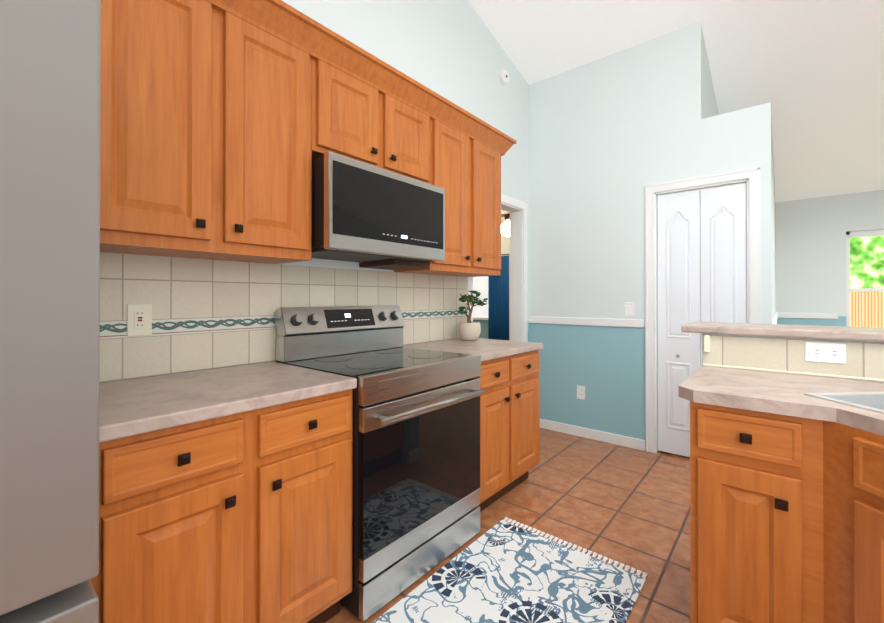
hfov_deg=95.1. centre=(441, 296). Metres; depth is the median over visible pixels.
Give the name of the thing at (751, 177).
door frame
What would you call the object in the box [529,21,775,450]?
wall
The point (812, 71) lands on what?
ceiling
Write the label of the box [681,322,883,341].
countertop
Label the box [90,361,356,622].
base cabinet
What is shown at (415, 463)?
range
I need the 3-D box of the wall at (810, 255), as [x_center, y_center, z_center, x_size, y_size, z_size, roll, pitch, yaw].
[5.744,-0.014,3.968,3.806,2.480,0.150,0,0,40]
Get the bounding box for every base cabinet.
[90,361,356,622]
[403,338,542,511]
[679,362,883,622]
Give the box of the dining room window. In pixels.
[846,229,883,327]
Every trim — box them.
[529,316,644,327]
[772,312,778,323]
[779,313,837,318]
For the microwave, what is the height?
0.403 m
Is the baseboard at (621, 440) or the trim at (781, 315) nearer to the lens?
the baseboard at (621, 440)
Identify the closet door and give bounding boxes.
[658,182,746,456]
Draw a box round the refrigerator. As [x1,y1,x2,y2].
[0,0,100,622]
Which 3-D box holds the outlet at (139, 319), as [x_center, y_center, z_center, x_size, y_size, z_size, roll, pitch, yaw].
[-1.124,0.087,1.504,0.010,0.118,0.076,0,0,40]
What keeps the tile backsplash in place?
attached to the wall at (453, 51)
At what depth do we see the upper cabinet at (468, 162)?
2.56 m
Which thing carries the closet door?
in the wall at (611, 136)
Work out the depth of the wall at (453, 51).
2.93 m
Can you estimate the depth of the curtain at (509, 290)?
6.13 m
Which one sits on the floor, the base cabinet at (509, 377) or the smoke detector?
the base cabinet at (509, 377)
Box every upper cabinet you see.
[100,0,319,263]
[320,44,435,185]
[392,108,503,276]
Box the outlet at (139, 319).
[127,304,151,335]
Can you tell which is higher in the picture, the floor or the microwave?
the microwave
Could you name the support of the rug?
on the floor
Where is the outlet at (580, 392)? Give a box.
[577,385,584,399]
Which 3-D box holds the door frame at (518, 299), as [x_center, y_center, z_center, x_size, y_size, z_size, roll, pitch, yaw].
[0.444,0.172,3.489,0.153,2.105,0.950,0,0,40]
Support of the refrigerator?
on the floor
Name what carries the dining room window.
in the wall at (810, 255)
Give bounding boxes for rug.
[372,517,647,622]
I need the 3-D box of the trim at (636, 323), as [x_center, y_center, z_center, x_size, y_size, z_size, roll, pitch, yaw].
[1.217,0.217,3.528,1.015,0.065,0.020,0,0,40]
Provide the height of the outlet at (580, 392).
0.116 m
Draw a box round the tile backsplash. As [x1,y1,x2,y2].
[100,252,466,381]
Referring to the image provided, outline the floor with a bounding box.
[325,428,690,622]
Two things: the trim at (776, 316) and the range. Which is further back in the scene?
the trim at (776, 316)
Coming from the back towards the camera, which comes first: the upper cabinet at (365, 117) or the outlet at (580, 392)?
the outlet at (580, 392)
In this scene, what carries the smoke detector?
attached to the wall at (453, 51)
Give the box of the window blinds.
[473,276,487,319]
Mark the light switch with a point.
(629, 309)
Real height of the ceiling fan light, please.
0.442 m
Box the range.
[274,305,484,620]
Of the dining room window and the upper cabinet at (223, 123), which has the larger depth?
the dining room window
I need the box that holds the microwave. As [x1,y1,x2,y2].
[311,151,444,262]
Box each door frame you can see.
[467,194,527,341]
[645,167,760,452]
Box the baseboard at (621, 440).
[540,419,644,450]
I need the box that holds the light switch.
[624,302,633,316]
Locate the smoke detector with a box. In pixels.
[499,69,508,85]
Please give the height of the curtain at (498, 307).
1.810 m
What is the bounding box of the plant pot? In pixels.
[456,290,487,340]
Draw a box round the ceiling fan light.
[501,210,509,236]
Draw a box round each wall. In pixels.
[100,0,528,382]
[473,217,509,338]
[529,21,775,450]
[775,190,883,325]
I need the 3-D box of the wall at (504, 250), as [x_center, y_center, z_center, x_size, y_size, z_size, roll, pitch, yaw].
[0.704,-0.063,6.605,3.480,2.600,0.120,0,0,40]
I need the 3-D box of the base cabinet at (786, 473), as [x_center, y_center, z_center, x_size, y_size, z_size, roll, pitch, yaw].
[1.322,0.755,0.889,1.338,0.916,1.145,0,0,40]
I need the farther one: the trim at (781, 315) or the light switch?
the trim at (781, 315)
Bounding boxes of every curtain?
[488,256,508,339]
[509,240,509,340]
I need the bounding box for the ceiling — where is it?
[468,0,883,201]

